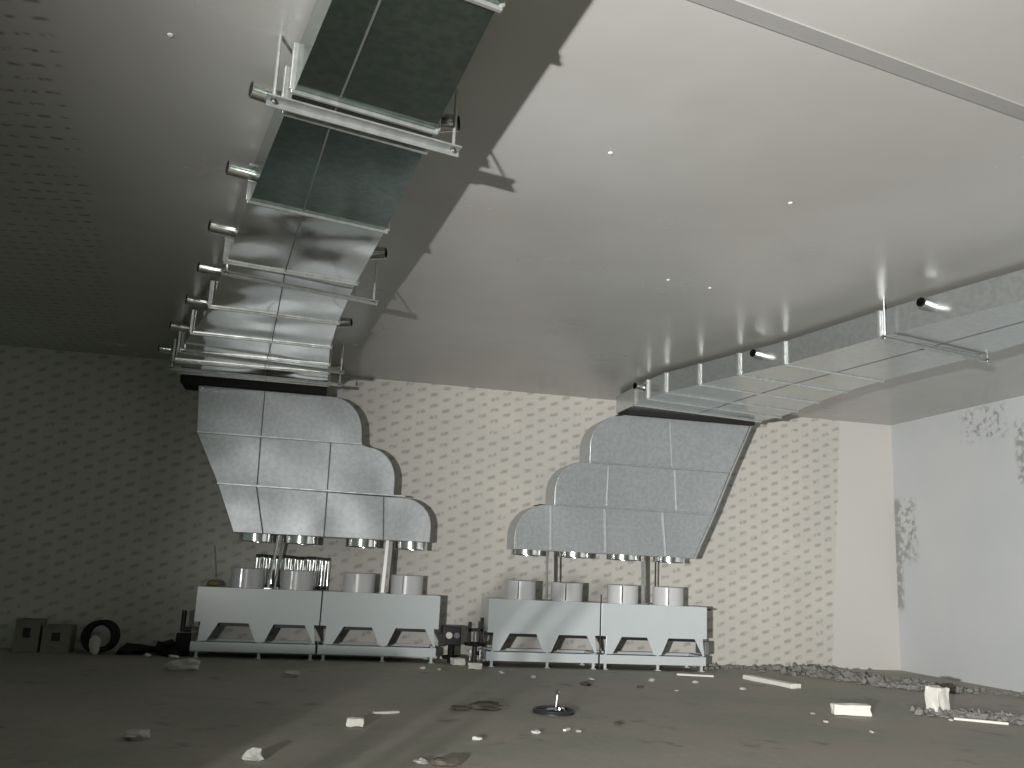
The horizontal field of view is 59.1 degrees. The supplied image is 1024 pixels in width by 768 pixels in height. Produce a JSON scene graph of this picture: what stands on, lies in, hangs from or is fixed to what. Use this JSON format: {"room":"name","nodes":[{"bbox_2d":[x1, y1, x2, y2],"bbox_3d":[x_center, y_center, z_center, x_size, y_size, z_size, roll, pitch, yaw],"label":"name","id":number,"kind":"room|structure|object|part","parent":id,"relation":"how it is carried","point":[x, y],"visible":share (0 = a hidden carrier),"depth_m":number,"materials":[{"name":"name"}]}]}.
{"room":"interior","nodes":[
{"label":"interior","id":0,"kind":"room"},
{"bbox_2d":[0,345,900,669],"bbox_3d":[-3.679,2.295,16.248,24.170,5.350,0.150,5,-12,-12],"label":"wall","id":1,"kind":"structure","parent":0,"point":[112,507],"depth_m":16.75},
{"bbox_2d":[0,0,1023,424],"bbox_3d":[-0.818,-2.566,4.865,24.020,0.150,24.720,5,-12,-12],"label":"ceiling","id":2,"kind":"structure","parent":0,"point":[536,258],"depth_m":8.09,"materials":[{"name":"white paint"}]},
{"bbox_2d":[168,359,342,386],"bbox_3d":[-4.174,-0.336,14.898,2.765,0.490,0.055,6,-12,-15],"label":"hanger","id":3,"kind":"object","parent":2,"relation":"hanging from","point":[171,367],"visible":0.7,"depth_m":14.85,"materials":[{"name":"metal"}]},
{"bbox_2d":[181,343,344,373],"bbox_3d":[-3.741,-0.544,13.786,2.437,0.490,0.055,8,-13,-23],"label":"hanger","id":4,"kind":"object","parent":2,"relation":"hanging from","point":[184,351],"visible":0.84,"depth_m":13.75,"materials":[{"name":"metal"}]},
{"bbox_2d":[158,0,505,395],"bbox_3d":[-2.618,-1.388,9.124,2.954,0.469,15.155,6,-12,-15],"label":"air duct","id":5,"kind":"object","parent":4,"relation":"hanging from","point":[318,200],"visible":0.94,"depth_m":7.35,"materials":[{"name":"metal"}]},
{"bbox_3d":[-2.676,-0.407,14.235,0.024,0.480,0.023,5,-12,-12],"label":"hanger rod","id":6,"kind":"part","parent":4,"relation":"part of","materials":[{"name":"metal"}]},
{"bbox_2d":[221,263,377,305],"bbox_3d":[-2.277,-1.264,9.943,1.760,0.490,0.054,9,-13,-29],"label":"hanger","id":7,"kind":"object","parent":2,"relation":"hanging from","point":[226,272],"visible":0.84,"depth_m":9.91,"materials":[{"name":"metal"}]},
{"bbox_3d":[-1.570,-1.153,10.348,0.024,0.480,0.023,5,-12,-12],"label":"hanger rod","id":8,"kind":"part","parent":7,"relation":"part of","materials":[{"name":"metal"}]},
{"bbox_2d":[264,34,461,157],"bbox_3d":[-0.969,-1.970,6.197,1.387,0.496,0.094,9,-13,-27],"label":"hanger","id":9,"kind":"object","parent":2,"relation":"hanging from","point":[273,100],"visible":0.99,"depth_m":6.13,"materials":[{"name":"metal"}]},
{"bbox_3d":[-1.536,-2.062,5.907,0.024,0.485,0.023,5,-12,-12],"label":"hanger rod","id":10,"kind":"part","parent":9,"relation":"part of","materials":[{"name":"metal"}]},
{"bbox_3d":[-0.409,-1.891,6.480,0.024,0.485,0.023,5,-12,-12],"label":"hanger rod","id":11,"kind":"part","parent":9,"relation":"part of","materials":[{"name":"metal"}]},
{"bbox_2d":[689,0,1023,119],"bbox_3d":[2.720,-2.074,6.057,5.300,0.008,0.130,8,-13,-24],"label":"ceiling beam","id":12,"kind":"structure","parent":2,"relation":"attached to","point":[736,8],"depth_m":5.84,"materials":[{"name":"white paint"}]},
{"bbox_2d":[880,301,991,362],"bbox_3d":[5.305,-0.640,11.267,1.992,0.480,0.064,9,-13,-27],"label":"hanger","id":13,"kind":"object","parent":2,"relation":"hanging from","point":[885,337],"visible":0.84,"depth_m":11.15,"materials":[{"name":"metal"}]},
{"bbox_2d":[616,269,1023,425],"bbox_3d":[4.631,-0.532,11.778,3.269,0.409,12.370,5,-12,-12],"label":"air duct","id":14,"kind":"object","parent":13,"relation":"hanging from","point":[778,380],"visible":0.98,"depth_m":12.48,"materials":[{"name":"metal"}]},
{"bbox_3d":[4.470,-0.772,10.843,0.024,0.470,0.023,5,-12,-12],"label":"hanger rod","id":15,"kind":"part","parent":13,"relation":"part of","materials":[{"name":"metal"}]},
{"bbox_2d":[0,648,1023,767],"bbox_3d":[-1.057,2.497,3.825,24.020,0.200,24.720,5,-12,-12],"label":"floor","id":16,"kind":"structure","parent":0,"point":[76,708],"depth_m":10.19,"materials":[{"name":"concrete"}]},
{"bbox_2d":[12,618,47,652],"bbox_3d":[-7.665,3.982,14.328,0.360,0.508,0.550,5,-12,-12],"label":"carton","id":17,"kind":"object","parent":16,"relation":"on","point":[28,631],"visible":0.9,"depth_m":14.21,"materials":[{"name":"cardboard"}]},
{"bbox_2d":[39,624,76,653],"bbox_3d":[-7.248,4.060,14.412,0.420,0.428,0.550,5,-12,-12],"label":"carton","id":18,"kind":"object","parent":16,"relation":"on","point":[56,638],"visible":1,"depth_m":14.30,"materials":[{"name":"cardboard"}]},
{"bbox_2d":[80,619,120,654],"bbox_3d":[-6.615,4.064,14.522,0.544,0.523,0.417,5,-12,-12],"label":"tire","id":19,"kind":"object","parent":16,"relation":"on","point":[90,644],"visible":1,"depth_m":14.44,"materials":[{"name":"rubber"}]},
{"bbox_2d":[115,643,154,654],"bbox_3d":[-6.093,4.289,14.652,0.567,0.183,0.476,5,-12,-12],"label":"sack","id":20,"kind":"object","parent":16,"relation":"on","point":[128,648],"visible":0.98,"depth_m":14.54,"materials":[{"name":"plastic"}]},
{"bbox_2d":[126,729,149,740],"bbox_3d":[-3.317,3.108,8.014,0.205,0.081,0.256,5,-12,-12],"label":"crumpled paper","id":21,"kind":"object","parent":16,"relation":"on","point":[134,734],"visible":1,"depth_m":7.96,"materials":[{"name":"grey paper"}]},
{"bbox_2d":[151,639,174,654],"bbox_3d":[-5.713,4.326,14.879,0.446,0.236,0.664,11,-14,-36],"label":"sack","id":22,"kind":"object","parent":16,"relation":"on","point":[160,646],"visible":0.73,"depth_m":14.68,"materials":[{"name":"plastic"}]},
{"bbox_2d":[161,648,181,656],"bbox_3d":[-5.484,4.320,14.544,0.330,0.135,0.172,5,-12,-12],"label":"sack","id":23,"kind":"object","parent":16,"relation":"on","point":[170,651],"visible":0.85,"depth_m":14.50,"materials":[{"name":"plastic"}]},
{"bbox_2d":[168,655,178,657],"bbox_3d":[-5.379,4.329,14.361,0.163,0.054,0.194,5,-12,-12],"label":"chunk","id":24,"kind":"object","parent":16,"relation":"on","point":[170,656],"visible":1,"depth_m":14.30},
{"bbox_2d":[164,658,200,670],"bbox_3d":[-4.713,4.011,12.953,0.476,0.171,0.298,3,-12,-4],"label":"crumpled paper","id":25,"kind":"object","parent":16,"relation":"on","point":[189,664],"visible":1,"depth_m":12.86,"materials":[{"name":"white paper"}]},
{"bbox_2d":[175,610,191,655],"bbox_3d":[-5.373,4.080,14.805,0.220,0.720,0.160,5,-12,-12],"label":"pipe","id":26,"kind":"object","parent":16,"relation":"on","point":[182,642],"visible":0.87,"depth_m":14.72,"materials":[{"name":"metal"}]},
{"bbox_2d":[242,747,263,760],"bbox_3d":[-2.125,3.024,7.386,0.142,0.104,0.152,-6,-14,36],"label":"crumpled paper","id":27,"kind":"object","parent":16,"relation":"on","point":[252,754],"visible":1,"depth_m":7.35,"materials":[{"name":"white paper"}]},
{"bbox_2d":[189,567,321,659],"bbox_3d":[-4.275,3.854,15.250,2.015,1.443,0.730,5,-12,-12],"label":"cooler","id":28,"kind":"object","parent":16,"relation":"on","point":[246,602],"visible":1,"depth_m":14.97,"materials":[{"name":"white paint"}]},
{"bbox_3d":[-5.110,4.293,14.640,0.090,0.262,0.095,5,-12,-12],"label":"leg","id":29,"kind":"part","parent":28,"relation":"part of","materials":[{"name":"white paint"}]},
{"bbox_2d":[211,545,213,578],"bbox_3d":[-5.086,3.097,15.430,0.172,0.682,0.100,5,-12,-12],"label":"rod","id":30,"kind":"object","parent":28,"relation":"on","point":[211,545],"visible":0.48,"depth_m":15.42,"materials":[{"name":"metal"}]},
{"bbox_2d":[207,579,219,585],"bbox_3d":[-5.014,3.329,15.142,0.214,0.115,0.210,-4,-13,29],"label":"bundle","id":31,"kind":"object","parent":28,"relation":"on","point":[212,582],"visible":0.98,"depth_m":15.09,"materials":[{"name":"yellow"}]},
{"bbox_2d":[189,638,315,653],"bbox_3d":[-4.315,4.387,15.137,1.985,0.150,0.730,5,-12,-12],"label":"drip tray","id":32,"kind":"object","parent":28,"relation":"on","point":[197,644],"depth_m":14.85,"materials":[{"name":"white paint"}]},
{"bbox_3d":[-4.273,3.888,15.259,2.000,0.861,0.700,5,-12,-12],"label":"casing","id":33,"kind":"part","parent":28,"relation":"part of","materials":[{"name":"white paint"}]},
{"bbox_2d":[264,535,279,588],"bbox_3d":[-4.036,2.986,15.194,0.172,0.904,0.112,5,-12,-12],"label":"support post","id":34,"kind":"object","parent":28,"relation":"on","point":[278,536],"visible":1,"depth_m":15.19,"materials":[{"name":"metal"}]},
{"bbox_2d":[196,385,430,550],"bbox_3d":[-3.458,1.520,15.888,4.147,2.578,0.687,5,-12,-12],"label":"air duct","id":35,"kind":"object","parent":34,"relation":"on","point":[296,467],"visible":1,"depth_m":15.56,"materials":[{"name":"grey metal"}]},
{"bbox_3d":[-4.063,0.599,15.943,2.828,0.810,0.650,5,-12,-12],"label":"panel","id":36,"kind":"part","parent":35,"relation":"part of","materials":[{"name":"metal"}]},
{"bbox_3d":[-3.769,1.443,15.855,3.385,0.850,0.638,5,-12,-12],"label":"panel","id":37,"kind":"part","parent":35,"relation":"part of","materials":[{"name":"metal"}]},
{"bbox_3d":[-3.268,2.282,15.817,3.655,0.800,0.626,5,-12,-12],"label":"panel","id":38,"kind":"part","parent":35,"relation":"part of","materials":[{"name":"metal"}]},
{"bbox_2d":[271,536,284,588],"bbox_3d":[-4.038,3.075,15.630,0.170,0.904,0.100,5,-12,-12],"label":"support post","id":39,"kind":"object","parent":28,"relation":"on","point":[282,541],"visible":0.83,"depth_m":15.60,"materials":[{"name":"metal"}]},
{"bbox_2d":[255,554,330,589],"bbox_3d":[-3.856,3.299,15.858,1.280,0.568,0.060,5,-12,-12],"label":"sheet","id":40,"kind":"object","parent":28,"relation":"on","point":[321,566],"visible":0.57,"depth_m":15.90,"materials":[{"name":"silver metal"}]},
{"bbox_2d":[283,670,299,676],"bbox_3d":[-3.117,4.096,12.792,0.228,0.088,0.194,3,-12,-3],"label":"crumpled paper","id":41,"kind":"object","parent":16,"relation":"on","point":[288,673],"visible":1,"depth_m":12.73,"materials":[{"name":"grey paper"}]},
{"bbox_2d":[346,717,364,726],"bbox_3d":[-1.584,3.416,9.128,0.180,0.087,0.101,3,-12,-3],"label":"foam block","id":42,"kind":"object","parent":16,"relation":"on","point":[353,722],"visible":1,"depth_m":9.09,"materials":[{"name":"white plastic"}]},
{"bbox_2d":[316,572,440,662],"bbox_3d":[-2.310,4.035,15.680,2.015,1.443,0.730,5,-12,-12],"label":"cooler","id":43,"kind":"object","parent":16,"relation":"on","point":[357,606],"visible":1,"depth_m":15.40,"materials":[{"name":"white paint"}]},
{"bbox_2d":[316,641,435,656],"bbox_3d":[-2.350,4.568,15.567,1.985,0.150,0.730,5,-12,-12],"label":"drip tray","id":44,"kind":"object","parent":43,"relation":"on","point":[324,648],"depth_m":15.28,"materials":[{"name":"white paint"}]},
{"bbox_3d":[-2.308,4.069,15.690,2.000,0.861,0.700,5,-12,-12],"label":"casing","id":45,"kind":"part","parent":43,"relation":"part of","materials":[{"name":"white paint"}]},
{"bbox_2d":[379,540,389,593],"bbox_3d":[-2.204,3.158,15.610,0.123,0.902,0.103,5,-12,-12],"label":"support post","id":46,"kind":"object","parent":43,"relation":"on","point":[387,541],"visible":1,"depth_m":15.59,"materials":[{"name":"metal"}]},
{"bbox_2d":[389,549,396,592],"bbox_3d":[-2.109,3.274,16.152,0.120,0.899,0.100,5,-12,-12],"label":"support post","id":47,"kind":"object","parent":43,"relation":"on","point":[395,549],"visible":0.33,"depth_m":16.16,"materials":[{"name":"metal"}]},
{"bbox_2d":[373,710,399,713],"bbox_3d":[-1.392,3.633,9.999,0.304,0.029,0.063,10,-14,-32],"label":"strip","id":48,"kind":"object","parent":16,"relation":"on","point":[388,711],"visible":1,"depth_m":9.97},
{"bbox_2d":[413,758,427,763],"bbox_3d":[-0.771,3.155,7.574,0.109,0.046,0.127,-6,-15,37],"label":"crumpled paper","id":49,"kind":"object","parent":16,"relation":"on","point":[420,760],"visible":1,"depth_m":7.55,"materials":[{"name":"white paper"}]},
{"bbox_2d":[433,757,458,765],"bbox_3d":[-0.555,3.154,7.557,0.219,0.062,0.181,5,-12,-12],"label":"clod","id":50,"kind":"object","parent":16,"relation":"on","point":[442,761],"visible":1,"depth_m":7.51,"materials":[{"name":"soil"}]},
{"bbox_2d":[438,625,460,662],"bbox_3d":[-1.077,4.504,15.635,0.410,0.620,0.400,5,-12,-12],"label":"valve","id":51,"kind":"object","parent":16,"relation":"on","point":[450,635],"visible":0.84,"depth_m":15.57,"materials":[{"name":"metal"}]},
{"bbox_2d":[450,657,464,664],"bbox_3d":[-0.914,4.686,15.260,0.212,0.128,0.195,8,-13,-25],"label":"foam block","id":52,"kind":"object","parent":16,"relation":"on","point":[454,660],"visible":1,"depth_m":15.19,"materials":[{"name":"white plastic"}]},
{"bbox_2d":[450,705,469,710],"bbox_3d":[-0.609,3.767,10.521,0.250,0.050,0.193,5,-12,-12],"label":"clod","id":53,"kind":"object","parent":16,"relation":"on","point":[457,707],"visible":1,"depth_m":10.48,"materials":[{"name":"soil"}]},
{"bbox_2d":[464,617,485,665],"bbox_3d":[-0.630,4.377,15.362,0.386,0.800,0.415,5,-12,-12],"label":"valve","id":54,"kind":"object","parent":16,"relation":"on","point":[474,643],"visible":0.96,"depth_m":15.31,"materials":[{"name":"metal"}]},
{"bbox_2d":[468,662,481,668],"bbox_3d":[-0.608,4.625,14.833,0.232,0.105,0.150,4,-12,-5],"label":"foam block","id":55,"kind":"object","parent":16,"relation":"on","point":[471,665],"visible":1,"depth_m":14.77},
{"bbox_2d":[472,736,481,739],"bbox_3d":[-0.335,3.409,8.692,0.103,0.040,0.076,5,-12,-12],"label":"paper scrap","id":56,"kind":"object","parent":16,"relation":"on","point":[473,737],"visible":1,"depth_m":8.67,"materials":[{"name":"white paper"}]},
{"bbox_2d":[469,701,505,710],"bbox_3d":[-0.303,3.802,10.691,0.348,0.077,0.390,-7,-15,41],"label":"clod","id":57,"kind":"object","parent":16,"relation":"on","point":[491,705],"visible":1,"depth_m":10.63,"materials":[{"name":"soil"}]},
{"bbox_2d":[531,730,540,733],"bbox_3d":[0.246,3.539,9.195,0.097,0.041,0.088,12,-15,-38],"label":"paper scrap","id":58,"kind":"object","parent":16,"relation":"on","point":[532,731],"visible":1,"depth_m":9.17,"materials":[{"name":"white paper"}]},
{"bbox_2d":[478,580,599,668],"bbox_3d":[0.484,4.220,15.939,2.015,1.443,0.730,5,-12,-12],"label":"cooler","id":59,"kind":"object","parent":16,"relation":"on","point":[519,613],"visible":0.96,"depth_m":15.66,"materials":[{"name":"white paint"}]},
{"bbox_2d":[478,647,597,662],"bbox_3d":[0.444,4.753,15.826,1.985,0.150,0.730,5,-12,-12],"label":"drip tray","id":60,"kind":"object","parent":59,"relation":"on","point":[488,654],"depth_m":15.54,"materials":[{"name":"white paint"}]},
{"bbox_3d":[0.486,4.254,15.949,2.000,0.861,0.700,5,-12,-12],"label":"casing","id":61,"kind":"part","parent":59,"relation":"part of","materials":[{"name":"white paint"}]},
{"bbox_2d":[543,551,550,600],"bbox_3d":[0.626,3.366,15.872,0.120,0.860,0.100,5,-12,-12],"label":"support post","id":62,"kind":"object","parent":59,"relation":"on","point":[546,551],"visible":1,"depth_m":15.85,"materials":[{"name":"grey metal"}]},
{"bbox_2d":[507,415,751,563],"bbox_3d":[2.235,1.942,16.788,4.542,2.639,0.687,5,-12,-12],"label":"air duct","id":63,"kind":"object","parent":62,"relation":"on","point":[653,487],"visible":1,"depth_m":16.50,"materials":[{"name":"grey metal"}]},
{"bbox_3d":[1.808,2.712,16.569,3.739,0.810,0.626,5,-12,-12],"label":"panel","id":64,"kind":"part","parent":63,"relation":"part of","materials":[{"name":"metal"}]},
{"bbox_3d":[2.346,1.969,16.834,3.385,0.800,0.638,5,-12,-12],"label":"panel","id":65,"kind":"part","parent":63,"relation":"part of","materials":[{"name":"metal"}]},
{"bbox_3d":[2.898,1.168,17.114,3.175,0.930,0.650,5,-12,-12],"label":"panel","id":66,"kind":"part","parent":63,"relation":"part of","materials":[{"name":"metal"}]},
{"bbox_2d":[556,552,557,581],"bbox_3d":[0.825,3.495,16.459,0.120,0.860,0.100,5,-12,-12],"label":"support post","id":67,"kind":"object","parent":59,"relation":"on","point":[556,552],"visible":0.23,"depth_m":16.47,"materials":[{"name":"metal"}]},
{"bbox_2d":[533,690,574,715],"bbox_3d":[0.494,3.735,10.634,0.500,0.259,0.500,5,-12,-12],"label":"round lid","id":68,"kind":"object","parent":16,"relation":"on","point":[547,710],"visible":1,"depth_m":10.51,"materials":[{"name":"metal"}]},
{"bbox_3d":[0.532,3.730,10.669,0.070,0.232,0.072,5,-12,-12],"label":"handle","id":69,"kind":"part","parent":68,"relation":"part of","materials":[{"name":"metal"}]},
{"bbox_2d":[579,681,591,684],"bbox_3d":[1.083,4.436,13.405,0.170,0.056,0.268,5,-12,-12],"label":"clod","id":70,"kind":"object","parent":16,"relation":"on","point":[583,682],"visible":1,"depth_m":13.35,"materials":[{"name":"soil"}]},
{"bbox_2d":[596,594,603,669],"bbox_3d":[1.548,4.334,15.819,0.120,1.270,0.100,5,-12,-12],"label":"rod","id":71,"kind":"object","parent":16,"relation":"on","point":[599,668],"visible":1,"depth_m":15.79,"materials":[{"name":"metal"}]},
{"bbox_2d":[588,584,706,671],"bbox_3d":[2.454,4.401,16.370,2.015,1.443,0.730,5,-12,-12],"label":"cooler","id":72,"kind":"object","parent":16,"relation":"on","point":[659,622],"visible":0.91,"depth_m":16.09,"materials":[{"name":"white paint"}]},
{"bbox_2d":[640,556,647,603],"bbox_3d":[2.424,3.602,16.608,0.125,0.861,0.100,5,-12,-12],"label":"support post","id":73,"kind":"object","parent":72,"relation":"on","point":[643,558],"visible":0.96,"depth_m":16.58,"materials":[{"name":"metal"}]},
{"bbox_2d":[588,651,705,665],"bbox_3d":[2.414,4.935,16.257,1.985,0.150,0.730,5,-12,-12],"label":"drip tray","id":74,"kind":"object","parent":72,"relation":"on","point":[606,657],"depth_m":15.97,"materials":[{"name":"white paint"}]},
{"bbox_3d":[2.457,4.435,16.380,2.000,0.861,0.700,5,-12,-12],"label":"casing","id":75,"kind":"part","parent":72,"relation":"part of","materials":[{"name":"white paint"}]},
{"bbox_2d":[651,562,655,603],"bbox_3d":[2.679,3.670,16.884,0.120,0.859,0.100,5,-12,-12],"label":"support post","id":76,"kind":"object","parent":72,"relation":"on","point":[655,562],"visible":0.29,"depth_m":16.88,"materials":[{"name":"metal"}]},
{"bbox_2d":[696,609,710,654],"bbox_3d":[3.494,4.526,16.556,0.100,0.810,0.500,5,-12,-12],"label":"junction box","id":77,"kind":"object","parent":72,"relation":"attached to","point":[705,644],"visible":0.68,"depth_m":16.32,"materials":[{"name":"metal"}]},
{"bbox_2d":[677,673,713,676],"bbox_3d":[3.103,4.933,15.307,0.624,0.034,0.054,2,-12,2],"label":"strip","id":78,"kind":"object","parent":16,"relation":"on","point":[680,674],"visible":1,"depth_m":15.29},
{"bbox_2d":[688,662,770,670],"bbox_3d":[4.204,5.279,16.922,1.863,0.109,0.606,7,-12,-20],"label":"rubble","id":79,"kind":"object","parent":16,"relation":"on","point":[714,665],"visible":0.92,"depth_m":16.90,"materials":[{"name":"stone"}]},
{"bbox_2d":[743,675,800,688],"bbox_3d":[4.211,4.837,14.699,0.197,0.080,1.209,8,-13,-23],"label":"plank","id":80,"kind":"object","parent":16,"relation":"on","point":[765,680],"visible":1,"depth_m":14.57,"materials":[{"name":"white wood"}]},
{"bbox_2d":[830,703,871,716],"bbox_3d":[4.335,4.164,11.555,0.481,0.142,0.163,3,-12,0],"label":"bar","id":81,"kind":"object","parent":16,"relation":"on","point":[849,709],"visible":1,"depth_m":11.49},
{"bbox_2d":[758,662,979,696],"bbox_3d":[6.121,5.127,15.917,1.870,0.180,4.128,12,-15,-37],"label":"rubble","id":82,"kind":"object","parent":16,"relation":"on","point":[911,684],"visible":0.92,"depth_m":15.58,"materials":[{"name":"stone"}]},
{"bbox_2d":[923,685,950,712],"bbox_3d":[5.721,4.245,12.162,0.263,0.356,0.223,8,-13,-26],"label":"foam block","id":83,"kind":"object","parent":16,"relation":"on","point":[935,696],"visible":0.75,"depth_m":12.10,"materials":[{"name":"white plastic"}]},
{"bbox_2d":[910,705,1023,724],"bbox_3d":[6.229,4.317,11.829,1.872,0.130,0.784,-2,-12,21],"label":"rubble","id":84,"kind":"object","parent":16,"relation":"on","point":[1014,718],"visible":0.99,"depth_m":11.75,"materials":[{"name":"stone"}]},
{"bbox_2d":[935,682,1023,697],"bbox_3d":[7.752,5.070,15.002,1.992,0.072,0.696,-6,-15,37],"label":"rubble","id":85,"kind":"object","parent":16,"relation":"on","point":[983,690],"visible":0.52,"depth_m":14.73,"materials":[{"name":"stone"}]},
{"bbox_2d":[953,717,1008,724],"bbox_3d":[5.954,4.280,11.476,0.626,0.035,0.063,-2,-13,22],"label":"strip","id":86,"kind":"object","parent":16,"relation":"on","point":[954,718],"visible":1,"depth_m":11.45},
{"bbox_2d":[891,395,1023,692],"bbox_3d":[10.820,1.061,6.915,0.150,5.350,24.720,5,-12,-12],"label":"wall","id":87,"kind":"structure","parent":0,"point":[958,476],"depth_m":16.81,"materials":[{"name":"white paint"}]}
]}

